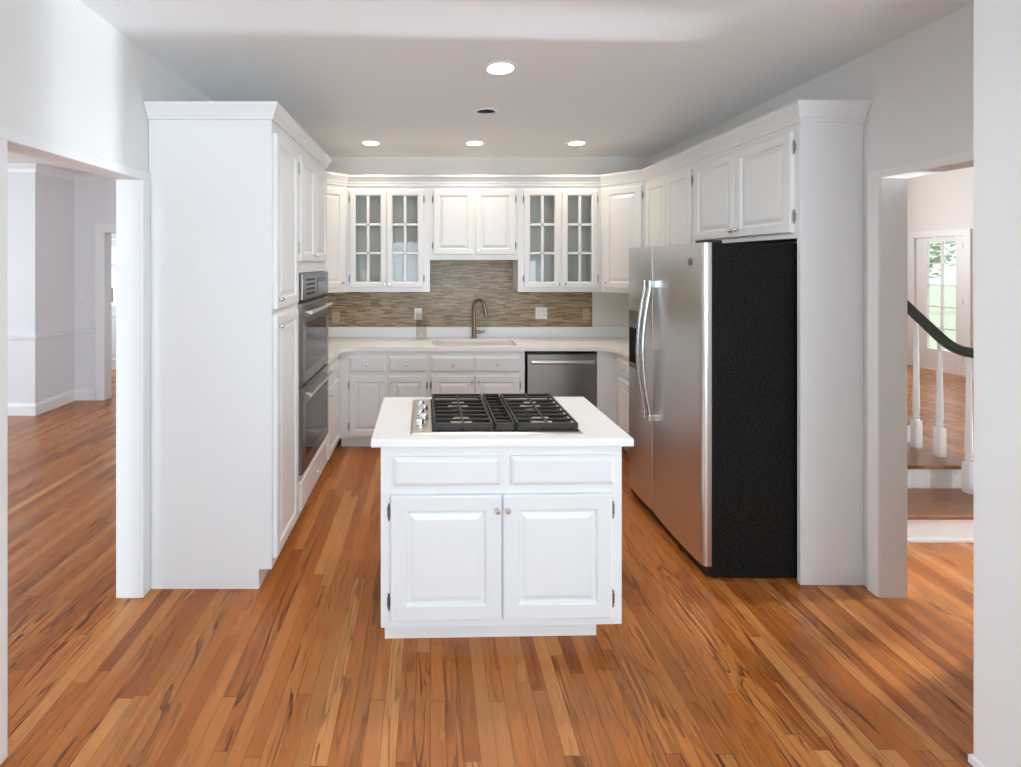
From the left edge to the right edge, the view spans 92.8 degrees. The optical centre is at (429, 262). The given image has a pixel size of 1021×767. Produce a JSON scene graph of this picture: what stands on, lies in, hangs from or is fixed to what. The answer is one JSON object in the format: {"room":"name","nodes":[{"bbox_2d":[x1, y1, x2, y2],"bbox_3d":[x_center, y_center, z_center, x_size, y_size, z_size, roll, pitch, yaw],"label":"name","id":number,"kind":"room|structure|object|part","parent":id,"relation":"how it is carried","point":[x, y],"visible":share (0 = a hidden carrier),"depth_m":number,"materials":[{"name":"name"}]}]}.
{"room":"kitchen","nodes":[
{"label":"kitchen","id":0,"kind":"room"},
{"bbox_2d":[8,173,115,402],"bbox_3d":[-4.282,0.295,5.620,5.435,2.750,0.700,0,0,0],"label":"wall","id":1,"kind":"structure","parent":0,"point":[52,221],"depth_m":5.53,"materials":[{"name":"white paint"}]},
{"bbox_2d":[8,389,94,415],"bbox_3d":[-5.530,1.604,5.550,2.920,0.132,0.598,0,0,0],"label":"baseboard","id":2,"kind":"structure","parent":1,"relation":"attached to","point":[14,409],"depth_m":5.44,"materials":[{"name":"white paint"}]},
{"bbox_2d":[8,328,94,339],"bbox_3d":[-5.530,0.821,5.546,2.920,0.058,0.606,0,0,0],"label":"trim","id":3,"kind":"structure","parent":1,"relation":"attached to","point":[73,330],"depth_m":5.47,"materials":[{"name":"white paint"}]},
{"bbox_2d":[8,163,95,181],"bbox_3d":[-5.530,-1.034,5.519,2.920,0.088,0.660,0,0,0],"label":"trim","id":4,"kind":"structure","parent":1,"relation":"attached to","point":[12,167],"depth_m":5.42,"materials":[{"name":"white paint"}]},
{"bbox_2d":[79,289,85,298],"bbox_3d":[-4.235,0.380,5.841,0.075,0.118,0.014,0,0,0],"label":"light switch","id":5,"kind":"object","parent":1,"relation":"attached to","point":[82,292],"visible":1,"depth_m":5.84,"materials":[{"name":"white plastic"}]},
{"bbox_2d":[95,223,115,399],"bbox_3d":[-3.502,0.595,5.839,1.125,2.150,0.022,0,0,0],"label":"trim","id":6,"kind":"structure","parent":1,"relation":"attached to","point":[101,229],"depth_m":5.83,"materials":[{"name":"white paint"}]},
{"bbox_2d":[0,0,212,597],"bbox_3d":[-1.505,0.295,1.000,0.120,2.750,8.000,0,0,0],"label":"wall","id":7,"kind":"structure","parent":0,"point":[69,78],"depth_m":2.18,"materials":[{"name":"white paint"}]},
{"bbox_2d":[0,126,149,763],"bbox_3d":[-1.437,0.607,2.013,0.016,2.127,0.885,0,0,0],"label":"trim","id":8,"kind":"structure","parent":7,"relation":"attached to","point":[7,135],"depth_m":1.73,"materials":[{"name":"white paint"}]},
{"bbox_2d":[0,365,973,766],"bbox_3d":[0.450,1.730,2.600,15.300,0.120,11.600,0,0,0],"label":"floor","id":9,"kind":"structure","parent":0,"point":[300,668],"depth_m":2.01,"materials":[{"name":"brown wood"}]},
{"bbox_2d":[149,120,298,588],"bbox_3d":[-1.103,0.460,2.694,0.676,2.420,0.468,0,0,0],"label":"pantry cabinet","id":10,"kind":"object","parent":9,"relation":"on","point":[224,194],"visible":0.99,"depth_m":2.46,"materials":[{"name":"white paint"}]},
{"bbox_3d":[-0.802,0.902,2.695,0.020,1.255,0.410,0,0,0],"label":"door","id":11,"kind":"part","parent":10,"relation":"part of","materials":[{"name":"white paint"}]},
{"bbox_3d":[-0.802,-0.217,2.695,0.020,0.915,0.410,0,0,0],"label":"door","id":12,"kind":"part","parent":10,"relation":"part of","materials":[{"name":"white paint"}]},
{"bbox_2d":[297,143,326,518],"bbox_3d":[-1.103,0.460,3.325,0.676,2.420,0.789,0,0,0],"label":"tall cabinet","id":13,"kind":"object","parent":9,"relation":"on","point":[312,177],"visible":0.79,"depth_m":3.22,"materials":[{"name":"white paint"}]},
{"bbox_2d":[144,101,331,167],"bbox_3d":[-1.105,-0.774,3.091,0.672,0.079,1.347,0,0,0],"label":"trim","id":14,"kind":"structure","parent":13,"relation":"attached to","point":[155,110],"depth_m":2.44,"materials":[{"name":"white paint"}]},
{"bbox_3d":[-0.802,-0.340,3.142,0.020,0.660,0.362,0,0,0],"label":"door","id":15,"kind":"part","parent":13,"relation":"part of","materials":[{"name":"white paint"}]},
{"bbox_3d":[-0.802,1.440,3.325,0.020,0.190,0.729,0,0,0],"label":"drawer","id":16,"kind":"part","parent":13,"relation":"part of","materials":[{"name":"white paint"}]},
{"bbox_2d":[298,271,332,475],"bbox_3d":[-1.032,0.692,3.325,0.601,1.256,0.748,0,0,0],"label":"double oven","id":17,"kind":"object","parent":13,"relation":"in","point":[313,304],"visible":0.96,"depth_m":3.20,"materials":[{"name":"silver metal"}]},
{"bbox_3d":[-0.798,0.508,3.325,0.032,0.504,0.748,0,0,0],"label":"door","id":18,"kind":"part","parent":17,"relation":"part of","materials":[{"name":"silver metal"}]},
{"bbox_3d":[-0.798,1.040,3.325,0.032,0.536,0.748,0,0,0],"label":"door","id":19,"kind":"part","parent":17,"relation":"part of","materials":[{"name":"silver metal"}]},
{"bbox_3d":[-0.799,0.147,3.325,0.030,0.165,0.748,0,0,0],"label":"control panel","id":20,"kind":"part","parent":17,"relation":"part of","materials":[{"name":"silver metal"}]},
{"bbox_3d":[-0.757,0.827,3.325,0.053,0.024,0.628,0,0,0],"label":"handle","id":21,"kind":"part","parent":17,"relation":"part of","materials":[{"name":"silver metal"}]},
{"bbox_3d":[-0.757,0.311,3.325,0.053,0.024,0.628,0,0,0],"label":"handle","id":22,"kind":"part","parent":17,"relation":"part of","materials":[{"name":"silver metal"}]},
{"bbox_3d":[-0.802,-0.340,3.509,0.020,0.660,0.362,0,0,0],"label":"door","id":23,"kind":"part","parent":13,"relation":"part of","materials":[{"name":"white paint"}]},
{"bbox_2d":[325,354,339,464],"bbox_3d":[-1.103,1.228,4.303,0.676,0.884,1.155,0,0,0],"label":"base cabinet","id":24,"kind":"object","parent":9,"relation":"on","point":[333,436],"visible":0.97,"depth_m":3.95,"materials":[{"name":"white paint"}]},
{"bbox_3d":[-0.802,1.275,3.995,0.020,0.540,0.460,0,0,0],"label":"door","id":25,"kind":"part","parent":24,"relation":"part of","materials":[{"name":"white paint"}]},
{"bbox_3d":[-0.802,0.900,3.995,0.020,0.140,0.460,0,0,0],"label":"drawer","id":26,"kind":"part","parent":24,"relation":"part of","materials":[{"name":"white paint"}]},
{"bbox_2d":[340,351,429,445],"bbox_3d":[-0.406,1.228,4.568,0.804,0.884,0.628,0,0,0],"label":"base cabinet","id":27,"kind":"object","parent":9,"relation":"on","point":[366,377],"visible":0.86,"depth_m":4.29,"materials":[{"name":"white paint"}]},
{"bbox_3d":[-0.557,0.906,4.290,0.325,0.138,0.020,0,0,0],"label":"drawer","id":28,"kind":"part","parent":27,"relation":"part of","materials":[{"name":"white paint"}]},
{"bbox_3d":[-0.557,1.279,4.290,0.325,0.538,0.020,0,0,0],"label":"door","id":29,"kind":"part","parent":27,"relation":"part of","materials":[{"name":"white paint"}]},
{"bbox_3d":[-0.201,0.906,4.290,0.333,0.138,0.020,0,0,0],"label":"drawer","id":30,"kind":"part","parent":27,"relation":"part of","materials":[{"name":"white paint"}]},
{"bbox_3d":[-0.201,1.279,4.290,0.333,0.538,0.020,0,0,0],"label":"door","id":31,"kind":"part","parent":27,"relation":"part of","materials":[{"name":"white paint"}]},
{"bbox_2d":[430,351,524,396],"bbox_3d":[0.422,1.228,4.568,0.851,0.884,0.628,0,0,0],"label":"base cabinet","id":32,"kind":"object","parent":9,"relation":"on","point":[451,372],"visible":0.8,"depth_m":4.28,"materials":[{"name":"white paint"}]},
{"bbox_3d":[0.206,0.906,4.290,0.384,0.138,0.020,0,0,0],"label":"drawer","id":33,"kind":"part","parent":32,"relation":"part of","materials":[{"name":"white paint"}]},
{"bbox_3d":[0.206,1.279,4.290,0.384,0.538,0.020,0,0,0],"label":"door","id":34,"kind":"part","parent":32,"relation":"part of","materials":[{"name":"white paint"}]},
{"bbox_3d":[0.602,0.906,4.290,0.396,0.138,0.020,0,0,0],"label":"drawer","id":35,"kind":"part","parent":32,"relation":"part of","materials":[{"name":"white paint"}]},
{"bbox_3d":[0.602,1.279,4.290,0.396,0.538,0.020,0,0,0],"label":"door","id":36,"kind":"part","parent":32,"relation":"part of","materials":[{"name":"white paint"}]},
{"bbox_2d":[381,446,621,638],"bbox_3d":[0.305,1.228,2.341,1.045,0.884,0.633,0,0,-1],"label":"kitchen island","id":37,"kind":"object","parent":9,"relation":"on","point":[476,541],"visible":0.94,"depth_m":2.06,"materials":[{"name":"white paint"}]},
{"bbox_3d":[0.068,1.260,2.057,0.474,0.535,0.021,0,0,-1],"label":"door","id":38,"kind":"part","parent":37,"relation":"part of","materials":[{"name":"white paint"}]},
{"bbox_3d":[0.072,0.892,2.057,0.457,0.124,0.020,0,0,-1],"label":"drawer","id":39,"kind":"part","parent":37,"relation":"part of","materials":[{"name":"white paint"}]},
{"bbox_3d":[0.288,1.053,2.038,0.024,0.024,0.026,0,0,-1],"label":"knob","id":40,"kind":"part","parent":37,"relation":"part of","materials":[{"name":"silver metal"}]},
{"bbox_2d":[371,397,633,446],"bbox_3d":[0.306,0.767,2.367,1.123,0.034,0.650,0,0,-1],"label":"island countertop","id":41,"kind":"structure","parent":37,"relation":"on","point":[392,428],"depth_m":2.09,"materials":[{"name":"white stone"}]},
{"bbox_2d":[410,393,583,435],"bbox_3d":[0.289,0.727,2.352,0.755,0.044,0.530,0,0,-1],"label":"gas cooktop","id":42,"kind":"object","parent":41,"relation":"in","point":[443,414],"visible":1,"depth_m":2.26,"materials":[{"name":"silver metal"}]},
{"bbox_3d":[-0.048,0.725,2.482,0.046,0.031,0.046,0,0,-1],"label":"knob","id":43,"kind":"part","parent":42,"relation":"part of","materials":[{"name":"silver metal"}]},
{"bbox_3d":[-0.046,0.725,2.337,0.046,0.031,0.046,0,0,-1],"label":"knob","id":44,"kind":"part","parent":42,"relation":"part of","materials":[{"name":"silver metal"}]},
{"bbox_3d":[-0.045,0.725,2.193,0.046,0.031,0.046,0,0,-1],"label":"knob","id":45,"kind":"part","parent":42,"relation":"part of","materials":[{"name":"silver metal"}]},
{"bbox_3d":[-0.028,0.725,2.266,0.046,0.031,0.046,0,0,-1],"label":"knob","id":46,"kind":"part","parent":42,"relation":"part of","materials":[{"name":"silver metal"}]},
{"bbox_3d":[-0.029,0.725,2.410,0.046,0.031,0.046,0,0,-1],"label":"knob","id":47,"kind":"part","parent":42,"relation":"part of","materials":[{"name":"silver metal"}]},
{"bbox_3d":[0.143,0.731,2.472,0.104,0.013,0.104,0,0,-1],"label":"burner","id":48,"kind":"part","parent":42,"relation":"part of","materials":[{"name":"silver metal"}]},
{"bbox_3d":[0.146,0.731,2.241,0.104,0.013,0.104,0,0,-1],"label":"burner","id":49,"kind":"part","parent":42,"relation":"part of","materials":[{"name":"silver metal"}]},
{"bbox_2d":[482,394,514,429],"bbox_3d":[0.329,0.722,2.358,0.088,0.030,0.482,0,0,-1],"label":"vent grille","id":50,"kind":"object","parent":42,"relation":"attached to","point":[500,417],"depth_m":2.31,"materials":[{"name":"black metal"}]},
{"bbox_3d":[0.332,1.053,2.039,0.024,0.024,0.026,0,0,-1],"label":"knob","id":51,"kind":"part","parent":37,"relation":"part of","materials":[{"name":"silver metal"}]},
{"bbox_3d":[0.549,1.260,2.067,0.472,0.535,0.021,0,0,-1],"label":"door","id":52,"kind":"part","parent":37,"relation":"part of","materials":[{"name":"white paint"}]},
{"bbox_3d":[0.572,0.892,2.068,0.448,0.124,0.020,0,0,-1],"label":"drawer","id":53,"kind":"part","parent":37,"relation":"part of","materials":[{"name":"white paint"}]},
{"bbox_2d":[525,351,596,407],"bbox_3d":[1.180,1.232,4.551,0.624,0.877,0.618,0,0,0],"label":"dishwasher","id":54,"kind":"object","parent":9,"relation":"on","point":[556,373],"visible":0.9,"depth_m":4.28,"materials":[{"name":"silver metal"}]},
{"bbox_3d":[1.180,0.882,4.263,0.554,0.034,0.043,0,0,0],"label":"handle","id":55,"kind":"part","parent":54,"relation":"part of","materials":[{"name":"silver metal"}]},
{"bbox_2d":[596,351,628,453],"bbox_3d":[1.872,1.228,4.194,0.748,0.884,1.369,0,0,0],"label":"base cabinet","id":56,"kind":"object","parent":9,"relation":"on","point":[612,368],"visible":0.27,"depth_m":4.30,"materials":[{"name":"white paint"}]},
{"bbox_2d":[327,327,628,363],"bbox_3d":[0.403,0.716,4.201,3.689,0.136,1.362,0,0,0],"label":"countertop","id":57,"kind":"structure","parent":56,"relation":"on","point":[340,339],"depth_m":4.74,"materials":[{"name":"white stone"}]},
{"bbox_2d":[416,313,424,336],"bbox_3d":[-0.085,0.621,4.720,0.104,0.257,0.104,0,0,0],"label":"glass vase","id":58,"kind":"object","parent":57,"relation":"on","point":[420,335],"visible":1,"depth_m":4.72,"materials":[{"name":"clear glass"}]},
{"bbox_2d":[432,342,512,344],"bbox_3d":[0.410,0.878,4.553,0.804,0.184,0.399,0,0,0],"label":"sink","id":59,"kind":"object","parent":57,"relation":"in","point":[435,343],"visible":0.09,"depth_m":4.74,"materials":[{"name":"white ceramic"}]},
{"bbox_2d":[471,299,487,337],"bbox_3d":[0.505,0.552,4.759,0.194,0.393,0.090,0,0,38],"label":"faucet","id":60,"kind":"object","parent":57,"relation":"on","point":[474,331],"visible":1,"depth_m":4.77,"materials":[{"name":"brown metal"}]},
{"bbox_3d":[1.583,1.178,4.309,0.169,0.784,0.018,0,0,0],"label":"filler panel","id":61,"kind":"part","parent":56,"relation":"part of","materials":[{"name":"white paint"}]},
{"bbox_3d":[1.658,0.906,4.066,0.020,0.138,0.345,0,0,0],"label":"drawer","id":62,"kind":"part","parent":56,"relation":"part of","materials":[{"name":"white paint"}]},
{"bbox_3d":[1.658,1.279,4.066,0.020,0.538,0.345,0,0,0],"label":"door","id":63,"kind":"part","parent":56,"relation":"part of","materials":[{"name":"white paint"}]},
{"bbox_2d":[629,240,796,577],"bbox_3d":[1.770,0.772,3.014,0.841,1.788,0.957,0,0,0],"label":"refrigerator","id":64,"kind":"object","parent":9,"relation":"on","point":[713,324],"visible":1,"depth_m":2.54,"materials":[{"name":"silver metal"}]},
{"bbox_3d":[1.460,0.748,3.303,0.056,1.712,0.378,0,0,0],"label":"door","id":65,"kind":"part","parent":64,"relation":"part of","materials":[{"name":"silver metal"}]},
{"bbox_3d":[1.387,0.565,3.147,0.076,0.855,0.024,0,0,0],"label":"handle","id":66,"kind":"part","parent":64,"relation":"part of","materials":[{"name":"silver metal"}]},
{"bbox_3d":[1.387,0.565,3.075,0.076,0.855,0.024,0,0,0],"label":"handle","id":67,"kind":"part","parent":64,"relation":"part of","materials":[{"name":"silver metal"}]},
{"bbox_3d":[1.460,0.748,2.822,0.056,1.712,0.574,0,0,0],"label":"door","id":68,"kind":"part","parent":64,"relation":"part of","materials":[{"name":"silver metal"}]},
{"bbox_2d":[797,122,862,584],"bbox_3d":[2.083,0.460,2.499,0.327,2.420,0.023,0,0,0],"label":"end panel","id":69,"kind":"object","parent":9,"relation":"on","point":[829,154],"visible":0.89,"depth_m":2.49,"materials":[{"name":"white paint"}]},
{"bbox_2d":[907,300,973,541],"bbox_3d":[3.022,0.587,3.676,1.277,2.167,1.646,0,0,0],"label":"staircase","id":70,"kind":"structure","parent":9,"relation":"on","point":[940,483],"depth_m":3.17,"materials":[{"name":"white paint"}]},
{"bbox_3d":[3.011,1.662,2.876,1.257,0.016,0.013,0,0,0],"label":"shoe moulding","id":71,"kind":"part","parent":70,"relation":"part of","materials":[{"name":"white paint"}]},
{"bbox_3d":[3.525,0.061,3.701,0.060,1.115,1.596,0,0,0],"label":"handrail","id":72,"kind":"part","parent":70,"relation":"part of","materials":[{"name":"grey wood"}]},
{"bbox_2d":[325,157,650,326],"bbox_3d":[0.407,0.295,4.942,3.945,2.750,0.115,0,0,0],"label":"wall","id":73,"kind":"structure","parent":0,"point":[609,309],"depth_m":4.88,"materials":[{"name":"white paint"}]},
{"bbox_2d":[325,184,346,292],"bbox_3d":[-1.117,-0.237,4.567,0.650,1.025,0.630,0,0,0],"label":"upper cabinet","id":74,"kind":"object","parent":73,"relation":"attached to","point":[336,264],"visible":0.34,"depth_m":4.47,"materials":[{"name":"white paint"}]},
{"bbox_2d":[347,186,429,291],"bbox_3d":[-0.395,-0.237,4.693,0.788,1.025,0.360,0,0,0],"label":"upper cabinet","id":75,"kind":"object","parent":73,"relation":"attached to","point":[388,227],"visible":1,"depth_m":4.56,"materials":[{"name":"white paint"}]},
{"bbox_3d":[-0.587,-0.229,4.550,0.344,0.922,0.020,0,0,0],"label":"door","id":76,"kind":"part","parent":75,"relation":"part of","materials":[{"name":"white paint"}]},
{"bbox_2d":[356,226,416,227],"bbox_3d":[-0.395,-0.364,4.724,0.750,0.018,0.269,0,0,0],"label":"shelf","id":77,"kind":"object","parent":75,"relation":"attached to","point":[356,226],"depth_m":4.74,"materials":[{"name":"white"}]},
{"bbox_2d":[356,254,416,254],"bbox_3d":[-0.395,-0.094,4.724,0.750,0.018,0.269,0,0,0],"label":"shelf","id":78,"kind":"object","parent":75,"relation":"attached to","point":[356,254],"depth_m":4.78,"materials":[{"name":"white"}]},
{"bbox_3d":[-0.395,-0.237,4.867,0.752,0.989,0.011,0,0,0],"label":"panel","id":79,"kind":"part","parent":75,"relation":"part of","materials":[{"name":"white"}]},
{"bbox_3d":[-0.236,-0.229,4.550,0.344,0.922,0.020,0,0,0],"label":"door","id":80,"kind":"part","parent":75,"relation":"part of","materials":[{"name":"white paint"}]},
{"bbox_2d":[326,260,591,326],"bbox_3d":[0.108,0.308,4.879,3.077,0.676,0.010,0,0,0],"label":"tile backsplash","id":81,"kind":"structure","parent":73,"relation":"attached to","point":[455,285],"depth_m":4.87,"materials":[{"name":"tile"}]},
{"bbox_2d":[332,311,339,322],"bbox_3d":[-0.955,0.550,4.869,0.075,0.118,0.008,0,0,0],"label":"outlet","id":82,"kind":"object","parent":81,"relation":"attached to","point":[335,314],"visible":1,"depth_m":4.87,"materials":[{"name":"beige plastic"}]},
{"bbox_2d":[414,308,421,319],"bbox_3d":[-0.120,0.515,4.869,0.075,0.118,0.008,0,0,0],"label":"outlet","id":83,"kind":"object","parent":81,"relation":"attached to","point":[418,311],"visible":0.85,"depth_m":4.87,"materials":[{"name":"white plastic"}]},
{"bbox_2d":[535,307,546,318],"bbox_3d":[1.130,0.510,4.869,0.118,0.118,0.008,0,0,0],"label":"outlet","id":84,"kind":"object","parent":81,"relation":"attached to","point":[540,312],"visible":1,"depth_m":4.87,"materials":[{"name":"white plastic"}]},
{"bbox_2d":[582,308,589,319],"bbox_3d":[1.585,0.520,4.869,0.075,0.118,0.008,0,0,0],"label":"outlet","id":85,"kind":"object","parent":81,"relation":"attached to","point":[585,311],"visible":1,"depth_m":4.87,"materials":[{"name":"beige plastic"}]},
{"bbox_2d":[430,186,517,259],"bbox_3d":[0.418,-0.390,4.693,0.834,0.720,0.360,0,0,0],"label":"upper cabinet","id":86,"kind":"object","parent":73,"relation":"attached to","point":[467,222],"visible":1,"depth_m":4.54,"materials":[{"name":"white paint"}]},
{"bbox_3d":[0.221,-0.385,4.550,0.376,0.610,0.020,0,0,0],"label":"door","id":87,"kind":"part","parent":86,"relation":"part of","materials":[{"name":"white paint"}]},
{"bbox_3d":[0.619,-0.385,4.550,0.376,0.610,0.020,0,0,0],"label":"door","id":88,"kind":"part","parent":86,"relation":"part of","materials":[{"name":"white paint"}]},
{"bbox_2d":[512,186,600,291],"bbox_3d":[1.230,-0.237,4.693,0.786,1.025,0.360,0,0,0],"label":"upper cabinet","id":89,"kind":"object","parent":73,"relation":"attached to","point":[559,227],"visible":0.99,"depth_m":4.56,"materials":[{"name":"white paint"}]},
{"bbox_3d":[1.064,-0.229,4.550,0.338,0.922,0.020,0,0,0],"label":"door","id":90,"kind":"part","parent":89,"relation":"part of","materials":[{"name":"white paint"}]},
{"bbox_3d":[1.230,-0.237,4.867,0.750,0.989,0.011,0,0,0],"label":"panel","id":91,"kind":"part","parent":89,"relation":"part of","materials":[{"name":"white"}]},
{"bbox_2d":[530,226,590,227],"bbox_3d":[1.230,-0.364,4.724,0.748,0.018,0.269,0,0,0],"label":"shelf","id":92,"kind":"object","parent":89,"relation":"attached to","point":[530,226],"depth_m":4.74,"materials":[{"name":"white"}]},
{"bbox_2d":[530,254,590,254],"bbox_3d":[1.230,-0.094,4.724,0.748,0.018,0.269,0,0,0],"label":"shelf","id":93,"kind":"object","parent":89,"relation":"attached to","point":[530,254],"depth_m":4.78,"materials":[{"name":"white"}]},
{"bbox_3d":[1.419,-0.229,4.550,0.332,0.922,0.020,0,0,0],"label":"door","id":94,"kind":"part","parent":89,"relation":"part of","materials":[{"name":"white paint"}]},
{"bbox_2d":[601,181,645,292],"bbox_3d":[1.937,-0.237,4.574,0.621,1.025,0.616,0,0,0],"label":"upper cabinet","id":95,"kind":"object","parent":73,"relation":"attached to","point":[623,206],"visible":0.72,"depth_m":4.42,"materials":[{"name":"white paint"}]},
{"bbox_2d":[8,0,973,172],"bbox_3d":[-1.650,-1.150,2.250,10.700,0.140,10.700,0,0,0],"label":"ceiling","id":96,"kind":"structure","parent":0,"point":[623,78],"depth_m":2.56,"materials":[{"name":"white paint"}]},
{"bbox_2d":[360,140,381,145],"bbox_3d":[-0.530,-1.120,4.320,0.190,0.094,0.190,0,0,0],"label":"recessed light","id":97,"kind":"object","parent":96,"relation":"in","point":[367,142],"visible":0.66,"depth_m":4.37,"materials":[{"name":"white paint"}]},
{"bbox_2d":[464,140,484,145],"bbox_3d":[0.400,-1.120,4.320,0.190,0.094,0.190,0,0,0],"label":"recessed light","id":98,"kind":"object","parent":96,"relation":"in","point":[473,142],"visible":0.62,"depth_m":4.36,"materials":[{"name":"white paint"}]},
{"bbox_2d":[473,108,498,115],"bbox_3d":[0.400,-1.127,3.430,0.182,0.107,0.182,0,0,0],"label":"recessed light","id":99,"kind":"object","parent":96,"relation":"in","point":[482,111],"visible":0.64,"depth_m":3.48,"materials":[{"name":"white paint"}]},
{"bbox_2d":[483,61,517,75],"bbox_3d":[0.390,-1.109,2.660,0.192,0.072,0.192,0,0,0],"label":"recessed light","id":100,"kind":"object","parent":96,"relation":"in","point":[497,68],"visible":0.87,"depth_m":2.69,"materials":[{"name":"white paint"}]},
{"bbox_2d":[566,140,587,145],"bbox_3d":[1.320,-1.120,4.320,0.190,0.094,0.190,0,0,0],"label":"recessed light","id":101,"kind":"object","parent":96,"relation":"in","point":[577,142],"visible":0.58,"depth_m":4.36,"materials":[{"name":"white paint"}]},
{"bbox_2d":[651,2,973,597],"bbox_3d":[2.315,-0.180,4.900,0.130,3.700,6.600,0,0,0],"label":"wall","id":102,"kind":"structure","parent":0,"point":[919,84],"depth_m":2.39,"materials":[{"name":"white paint"}]},
{"bbox_2d":[646,162,694,246],"bbox_3d":[2.060,-0.237,3.869,0.372,1.025,0.789,0,0,0],"label":"upper cabinet","id":103,"kind":"object","parent":102,"relation":"attached to","point":[670,195],"visible":0.33,"depth_m":3.78,"materials":[{"name":"white paint"}]},
{"bbox_3d":[1.910,-0.229,4.056,0.020,0.922,0.355,0,0,0],"label":"door","id":104,"kind":"part","parent":103,"relation":"part of","materials":[{"name":"white paint"}]},
{"bbox_3d":[1.910,-0.229,3.695,0.020,0.922,0.355,0,0,0],"label":"door","id":105,"kind":"part","parent":103,"relation":"part of","materials":[{"name":"white paint"}]},
{"bbox_2d":[694,124,796,243],"bbox_3d":[2.060,-0.440,2.994,0.372,0.620,0.961,0,0,0],"label":"upper cabinet","id":106,"kind":"object","parent":102,"relation":"attached to","point":[746,193],"visible":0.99,"depth_m":2.85,"materials":[{"name":"white paint"}]},
{"bbox_2d":[325,100,871,185],"bbox_3d":[0.763,-0.780,4.024,4.105,0.100,1.753,0,0,28],"label":"trim","id":107,"kind":"structure","parent":106,"relation":"attached to","point":[795,112],"depth_m":3.63,"materials":[{"name":"white paint"}]},
{"bbox_3d":[1.910,-0.427,3.229,0.020,0.535,0.462,0,0,0],"label":"door","id":108,"kind":"part","parent":106,"relation":"part of","materials":[{"name":"white paint"}]},
{"bbox_3d":[1.910,-0.427,2.763,0.020,0.535,0.462,0,0,0],"label":"door","id":109,"kind":"part","parent":106,"relation":"part of","materials":[{"name":"white paint"}]},
{"bbox_2d":[867,150,973,597],"bbox_3d":[2.242,0.603,2.029,0.016,2.135,0.852,0,0,0],"label":"trim","id":110,"kind":"structure","parent":102,"relation":"attached to","point":[873,177],"depth_m":2.41,"materials":[{"name":"white paint"}]},
{"bbox_2d":[907,167,973,368],"bbox_3d":[7.920,-0.180,4.650,0.120,3.700,7.300,0,0,0],"label":"wall","id":111,"kind":"structure","parent":0,"point":[942,200],"depth_m":7.38,"materials":[{"name":"white paint"}]},
{"bbox_2d":[916,236,962,374],"bbox_3d":[7.881,0.631,7.413,0.057,2.053,0.704,0,0,0],"label":"door","id":112,"kind":"structure","parent":111,"relation":"in","point":[952,362],"depth_m":7.46,"materials":[{"name":"white paint"}]},
{"bbox_2d":[908,229,971,376],"bbox_3d":[7.848,0.585,7.415,0.025,2.170,0.900,0,0,0],"label":"trim","id":113,"kind":"structure","parent":111,"relation":"attached to","point":[966,233],"depth_m":7.05,"materials":[{"name":"white paint"}]},
{"bbox_2d":[974,0,1020,766],"bbox_3d":[2.756,0.295,-0.700,1.888,2.750,4.600,0,0,0],"label":"wall","id":114,"kind":"structure","parent":0,"point":[997,23],"depth_m":1.53,"materials":[{"name":"white paint"}]},
{"bbox_2d":[968,754,983,766],"bbox_3d":[1.901,1.658,1.305,0.198,0.024,0.610,0,0,0],"label":"trim","id":115,"kind":"structure","parent":114,"relation":"attached to","point":[974,762],"depth_m":1.59,"materials":[{"name":"white paint"}]},
{"bbox_3d":[-4.500,0.295,6.785,3.600,2.750,1.630,0,0,0],"label":"wall","id":116,"kind":"structure","parent":0,"visible":0},
{"bbox_2d":[112,239,115,368],"bbox_3d":[-5.160,0.645,7.495,0.900,2.030,0.119,0,0,0],"label":"door","id":117,"kind":"structure","parent":116,"relation":"in","point":[113,240],"depth_m":7.50,"materials":[{"name":"white paint"}]},
{"bbox_3d":[-5.160,0.150,7.535,0.900,1.040,0.040,0,0,0],"label":"sash","id":118,"kind":"part","parent":117,"relation":"part of","materials":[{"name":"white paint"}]},
{"bbox_3d":[-5.160,1.170,7.509,0.680,0.720,0.012,0,0,0],"label":"panel","id":119,"kind":"part","parent":117,"relation":"part of","materials":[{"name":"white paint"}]},
{"label":"outside","id":120,"kind":"structure","parent":0,"visible":0},
{"bbox_2d":[930,285,955,350],"bbox_3d":[24.050,1.870,14.000,31.900,0.200,52.000,0,0,0],"label":"ground","id":121,"kind":"structure","parent":120,"point":[935,291],"depth_m":17.89,"materials":[{"name":"green"}]},
{"bbox_2d":[930,237,955,277],"bbox_3d":[12.894,0.165,12.921,1.870,3.214,1.916,0,0,0],"label":"tree","id":122,"kind":"object","parent":121,"relation":"on","point":[936,249],"visible":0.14,"depth_m":12.35,"materials":[{"name":"green plant"}]},
{"bbox_2d":[932,236,955,265],"bbox_3d":[19.496,-0.511,17.287,2.557,4.567,2.507,0,0,39],"label":"tree","id":123,"kind":"object","parent":121,"relation":"on","point":[950,245],"visible":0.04,"depth_m":17.64,"materials":[{"name":"green plant"}]}
]}

